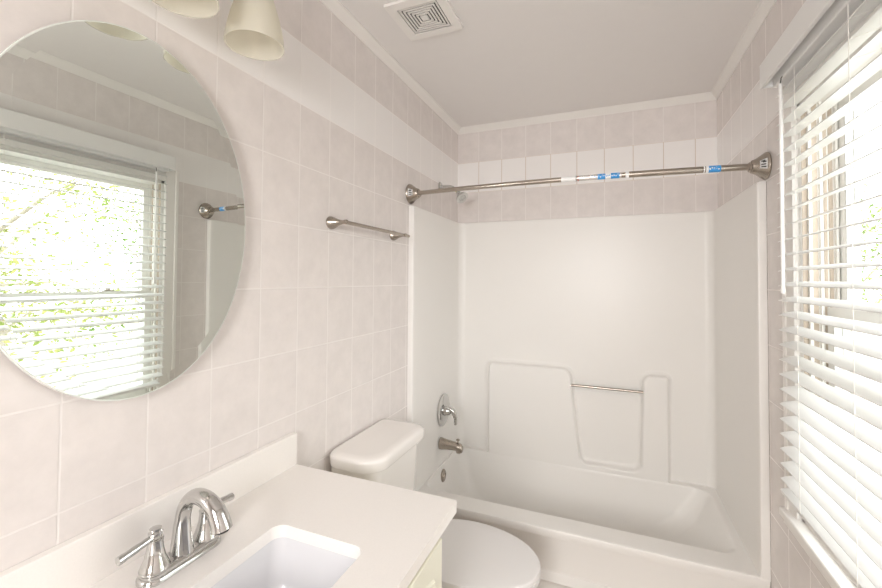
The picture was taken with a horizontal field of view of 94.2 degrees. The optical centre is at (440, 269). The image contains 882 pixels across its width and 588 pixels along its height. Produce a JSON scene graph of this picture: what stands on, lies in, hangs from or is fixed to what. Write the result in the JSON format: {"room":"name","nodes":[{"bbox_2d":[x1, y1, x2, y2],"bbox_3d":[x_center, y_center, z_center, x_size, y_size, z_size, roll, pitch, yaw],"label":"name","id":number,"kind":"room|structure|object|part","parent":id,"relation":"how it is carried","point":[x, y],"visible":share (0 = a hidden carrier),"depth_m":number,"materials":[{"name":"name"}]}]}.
{"room":"bathroom","nodes":[
{"label":"bathroom","id":0,"kind":"room"},
{"bbox_2d":[0,0,457,571],"bbox_3d":[-0.620,0.254,1.217,0.140,2.540,3.796,0,-1,22],"label":"wall","id":1,"kind":"structure","parent":0,"point":[311,342],"depth_m":1.28,"materials":[{"name":"tile"}]},
{"bbox_2d":[0,20,245,400],"bbox_3d":[-0.665,-0.120,0.895,0.020,0.793,0.564,0,-1,22],"label":"oval mirror","id":2,"kind":"object","parent":1,"relation":"attached to","point":[123,222],"visible":1,"depth_m":0.84,"materials":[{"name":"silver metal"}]},
{"bbox_2d":[0,432,296,587],"bbox_3d":[-0.658,0.574,0.905,0.020,0.104,0.945,0,-1,22],"label":"backsplash","id":3,"kind":"structure","parent":1,"relation":"attached to","point":[85,559],"depth_m":0.87,"materials":[{"name":"beige tile"}]},
{"bbox_2d":[152,0,284,60],"bbox_3d":[-0.576,-0.722,0.880,0.201,0.293,0.532,0,-1,22],"label":"vanity light","id":4,"kind":"object","parent":1,"relation":"attached to","point":[253,30],"visible":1,"depth_m":1.00,"materials":[{"name":"beige glass"}]},
{"bbox_3d":[-0.548,-0.681,0.868,0.142,0.210,0.142,0,-1,22],"label":"lamp shade","id":5,"kind":"part","parent":4,"relation":"part of","materials":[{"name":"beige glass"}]},
{"bbox_3d":[-0.475,-0.676,1.049,0.142,0.210,0.142,0,-1,22],"label":"lamp shade","id":6,"kind":"part","parent":4,"relation":"part of","materials":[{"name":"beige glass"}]},
{"bbox_2d":[326,216,409,240],"bbox_3d":[-0.285,-0.170,1.753,0.076,0.048,0.555,0,-1,22],"label":"towel bar","id":7,"kind":"object","parent":1,"relation":"attached to","point":[331,222],"visible":1,"depth_m":1.60,"materials":[{"name":"silver metal"}]},
{"bbox_3d":[-0.378,-0.176,1.525,0.076,0.048,0.062,0,-1,22],"label":"post","id":8,"kind":"part","parent":7,"relation":"part of","materials":[{"name":"silver metal"}]},
{"bbox_3d":[-0.198,-0.165,1.967,0.076,0.048,0.062,0,-1,22],"label":"post","id":9,"kind":"part","parent":7,"relation":"part of","materials":[{"name":"silver metal"}]},
{"bbox_2d":[319,0,460,133],"bbox_3d":[-0.557,-0.999,1.148,0.034,0.036,3.656,0,-1,22],"label":"trim","id":10,"kind":"structure","parent":1,"relation":"attached to","point":[336,7],"depth_m":1.88,"materials":[{"name":"paint"}]},
{"bbox_2d":[438,182,467,202],"bbox_3d":[0.071,-0.473,2.487,0.191,0.142,0.078,0,-1,28],"label":"shower","id":11,"kind":"object","parent":1,"relation":"attached to","point":[461,197],"visible":0.77,"depth_m":2.47,"materials":[{"name":"silver metal"}]},
{"bbox_3d":[0.050,-0.497,2.514,0.119,0.052,0.019,0,-1,25],"label":"shower arm","id":12,"kind":"part","parent":11,"relation":"part of","materials":[{"name":"silver metal"}]},
{"bbox_2d":[405,152,771,203],"bbox_3d":[0.536,-0.396,1.851,1.526,0.112,0.109,0,-1,23],"label":"shower rod","id":13,"kind":"object","parent":1,"relation":"attached to","point":[761,166],"visible":1,"depth_m":1.70,"materials":[{"name":"silver metal"}]},
{"bbox_2d":[339,0,760,126],"bbox_3d":[-0.086,-1.083,0.332,1.804,0.100,5.096,0,-1,22],"label":"ceiling","id":14,"kind":"structure","parent":0,"point":[509,59],"depth_m":1.86,"materials":[{"name":"paint"}]},
{"bbox_2d":[384,0,462,40],"bbox_3d":[-0.063,-0.997,1.617,0.238,0.012,0.238,0,-1,22],"label":"ceiling vent","id":15,"kind":"object","parent":14,"relation":"in","point":[418,19],"visible":1,"depth_m":1.61,"materials":[{"name":"paint"}]},
{"bbox_2d":[458,100,717,222],"bbox_3d":[0.842,0.296,2.595,1.524,2.540,0.140,0,-1,22],"label":"wall","id":16,"kind":"structure","parent":0,"point":[684,135],"depth_m":2.50,"materials":[{"name":"beige tile"}]},
{"bbox_2d":[458,92,715,134],"bbox_3d":[0.817,-0.958,2.543,1.524,0.036,0.034,0,-1,22],"label":"trim","id":17,"kind":"structure","parent":16,"relation":"attached to","point":[708,96],"depth_m":2.50,"materials":[{"name":"paint"}]},
{"bbox_2d":[717,0,830,587],"bbox_3d":[0.921,0.250,0.588,0.140,2.540,3.796,0,-1,22],"label":"wall","id":18,"kind":"structure","parent":0,"point":[747,116],"depth_m":1.52,"materials":[{"name":"tile"}]},
{"bbox_2d":[711,0,776,99],"bbox_3d":[0.822,-1.003,0.585,0.034,0.036,3.656,0,-1,22],"label":"trim","id":19,"kind":"structure","parent":18,"relation":"attached to","point":[764,7],"depth_m":1.75,"materials":[{"name":"paint"}]},
{"bbox_2d":[779,507,856,587],"bbox_3d":[0.953,0.792,0.860,0.070,0.048,1.040,0,-1,22],"label":"trim","id":20,"kind":"structure","parent":18,"relation":"attached to","point":[828,567],"depth_m":1.13,"materials":[{"name":"paint"}]},
{"bbox_2d":[782,2,881,519],"bbox_3d":[0.954,0.082,0.886,0.024,1.410,1.029,0,-1,22],"label":"trim","id":21,"kind":"structure","parent":18,"relation":"attached to","point":[789,200],"depth_m":1.32,"materials":[{"name":"paint"}]},
{"bbox_2d":[797,28,881,587],"bbox_3d":[1.028,0.119,0.855,0.142,1.339,0.889,0,-1,22],"label":"window","id":22,"kind":"structure","parent":18,"relation":"in","point":[841,236],"depth_m":1.24,"materials":[{"name":"white plastic"}]},
{"bbox_2d":[760,0,881,587],"bbox_3d":[0.897,0.003,0.858,0.090,1.367,0.981,0,-1,22],"label":"window blind","id":23,"kind":"object","parent":22,"relation":"attached to","point":[835,482],"visible":1,"depth_m":1.01,"materials":[{"name":"white plastic"}]},
{"bbox_3d":[1.033,0.049,1.149,0.057,1.272,0.002,0,-1,22],"label":"ladder cord","id":24,"kind":"part","parent":23,"relation":"part of","materials":[{"name":"white fabric"}]},
{"bbox_3d":[0.908,0.673,0.837,0.052,0.027,0.938,0,-1,22],"label":"rail","id":25,"kind":"part","parent":23,"relation":"part of","materials":[{"name":"white plastic"}]},
{"bbox_3d":[0.926,0.043,0.885,0.057,1.272,0.002,0,-1,22],"label":"ladder cord","id":26,"kind":"part","parent":23,"relation":"part of","materials":[{"name":"white fabric"}]},
{"bbox_3d":[1.024,0.430,0.847,0.022,0.655,0.835,0,-1,22],"label":"sash","id":27,"kind":"part","parent":22,"relation":"part of","materials":[{"name":"white plastic"}]},
{"bbox_3d":[1.058,-0.191,0.849,0.022,0.674,0.835,0,-1,22],"label":"sash","id":28,"kind":"part","parent":22,"relation":"part of","materials":[{"name":"white plastic"}]},
{"bbox_3d":[-0.104,1.556,0.270,1.804,0.100,5.096,0,-1,22],"label":"floor","id":29,"kind":"structure","parent":0,"visible":0},
{"bbox_2d":[407,538,441,587],"bbox_3d":[-0.404,1.085,0.783,0.579,0.861,0.895,0,-1,22],"label":"vanity cabinet","id":30,"kind":"object","parent":29,"relation":"on","point":[429,575],"visible":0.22,"depth_m":1.02,"materials":[{"name":"beige paint"}]},
{"bbox_2d":[0,432,456,587],"bbox_3d":[-0.401,0.661,0.798,0.577,0.280,0.945,0,-1,22],"label":"countertop","id":31,"kind":"structure","parent":30,"relation":"on","point":[294,526],"depth_m":0.97,"materials":[{"name":"stone"}]},
{"bbox_2d":[115,488,234,587],"bbox_3d":[-0.551,0.544,0.886,0.198,0.162,0.198,1,-1,-20],"label":"sink faucet","id":32,"kind":"object","parent":31,"relation":"on","point":[157,566],"visible":1,"depth_m":0.84,"materials":[{"name":"silver metal"}]},
{"bbox_3d":[-0.591,0.543,0.804,0.017,0.026,0.082,0,-1,22],"label":"lever","id":33,"kind":"part","parent":32,"relation":"part of","materials":[{"name":"silver metal"}]},
{"bbox_3d":[-0.580,0.564,0.831,0.055,0.083,0.055,0,-1,22],"label":"handle","id":34,"kind":"part","parent":32,"relation":"part of","materials":[{"name":"silver metal"}]},
{"bbox_3d":[-0.559,0.614,0.882,0.060,0.021,0.176,0,-1,22],"label":"plate","id":35,"kind":"part","parent":32,"relation":"part of","materials":[{"name":"silver metal"}]},
{"bbox_3d":[-0.505,0.535,0.863,0.161,0.144,0.047,0,-1,22],"label":"spout","id":36,"kind":"part","parent":32,"relation":"part of","materials":[{"name":"silver metal"}]},
{"bbox_3d":[-0.537,0.567,0.936,0.055,0.083,0.055,0,-1,22],"label":"handle","id":37,"kind":"part","parent":32,"relation":"part of","materials":[{"name":"silver metal"}]},
{"bbox_3d":[-0.525,0.548,0.964,0.017,0.026,0.082,0,-1,22],"label":"lever","id":38,"kind":"part","parent":32,"relation":"part of","materials":[{"name":"silver metal"}]},
{"bbox_2d":[211,537,355,587],"bbox_3d":[-0.355,0.727,0.799,0.285,0.148,0.397,0,-1,22],"label":"sink basin","id":39,"kind":"object","parent":31,"relation":"in","point":[276,562],"depth_m":0.97,"materials":[{"name":"ceramic"}]},
{"bbox_3d":[-0.077,1.048,0.885,0.008,0.584,0.320,0,-1,22],"label":"raised panel","id":40,"kind":"part","parent":30,"relation":"part of","materials":[{"name":"beige paint"}]},
{"bbox_2d":[330,419,540,587],"bbox_3d":[-0.004,1.102,1.542,0.734,0.867,0.445,0,-1,22],"label":"toilet","id":41,"kind":"object","parent":29,"relation":"on","point":[474,554],"visible":0.59,"depth_m":1.51,"materials":[{"name":"white ceramic"}]},
{"bbox_3d":[-0.248,0.908,1.645,0.192,0.378,0.384,0,-1,22],"label":"tank","id":42,"kind":"part","parent":41,"relation":"part of","materials":[{"name":"white ceramic"}]},
{"bbox_3d":[-0.240,0.696,1.641,0.223,0.053,0.429,0,-1,22],"label":"tank lid","id":43,"kind":"part","parent":41,"relation":"part of","materials":[{"name":"white ceramic"}]},
{"bbox_3d":[0.129,1.061,1.527,0.477,0.026,0.376,0,-1,22],"label":"seat","id":44,"kind":"part","parent":41,"relation":"part of","materials":[{"name":"plastic"}]},
{"bbox_3d":[0.129,1.084,1.526,0.475,0.018,0.374,0,-1,22],"label":"seat","id":45,"kind":"part","parent":41,"relation":"part of","materials":[{"name":"plastic"}]},
{"bbox_2d":[407,181,770,587],"bbox_3d":[0.671,0.613,2.174,1.522,1.884,0.752,0,-1,22],"label":"shower","id":46,"kind":"object","parent":29,"relation":"on","point":[605,378],"visible":0.88,"depth_m":2.33,"materials":[{"name":"white plastic"}]},
{"bbox_3d":[0.017,1.225,2.436,0.015,0.072,0.072,0,-1,22],"label":"overflow plate","id":47,"kind":"part","parent":46,"relation":"part of","materials":[{"name":"silver metal"}]},
{"bbox_2d":[437,393,457,425],"bbox_3d":[0.056,0.853,2.477,0.091,0.192,0.192,0,-1,22],"label":"shower valve","id":48,"kind":"object","parent":46,"relation":"attached to","point":[444,410],"visible":1,"depth_m":2.46,"materials":[{"name":"silver metal"}]},
{"bbox_3d":[0.069,0.879,2.473,0.065,0.116,0.044,0,-1,22],"label":"lever","id":49,"kind":"part","parent":48,"relation":"part of","materials":[{"name":"silver metal"}]},
{"bbox_2d":[438,437,462,453],"bbox_3d":[0.061,1.034,2.422,0.140,0.080,0.066,0,-1,22],"label":"tub spout","id":50,"kind":"object","parent":46,"relation":"attached to","point":[443,444],"visible":1,"depth_m":2.40,"materials":[{"name":"silver metal"}]},
{"bbox_3d":[0.792,0.895,2.474,1.069,0.628,0.043,0,-1,22],"label":"raised panel","id":51,"kind":"part","parent":46,"relation":"part of","materials":[{"name":"white plastic"}]},
{"bbox_2d":[418,445,770,587],"bbox_3d":[0.666,1.361,2.156,1.520,0.388,0.750,0,-1,22],"label":"tub","id":52,"kind":"object","parent":46,"relation":"in","point":[586,526],"depth_m":2.07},
{"label":"outside","id":53,"kind":"structure","parent":0,"visible":0},
{"bbox_2d":[863,333,881,430],"bbox_3d":[21.350,2.676,-0.688,38.036,0.100,65.000,0,-1,22],"label":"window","id":54,"kind":"structure","parent":53,"point":[877,340],"depth_m":13.04,"materials":[{"name":"glass"}]},
{"bbox_2d":[860,178,881,333],"bbox_3d":[5.988,0.371,6.431,3.883,4.678,3.603,0,-1,22],"label":"tree","id":55,"kind":"object","parent":54,"relation":"on","point":[874,226],"visible":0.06,"depth_m":5.77,"materials":[{"name":"green plant"}]}
]}

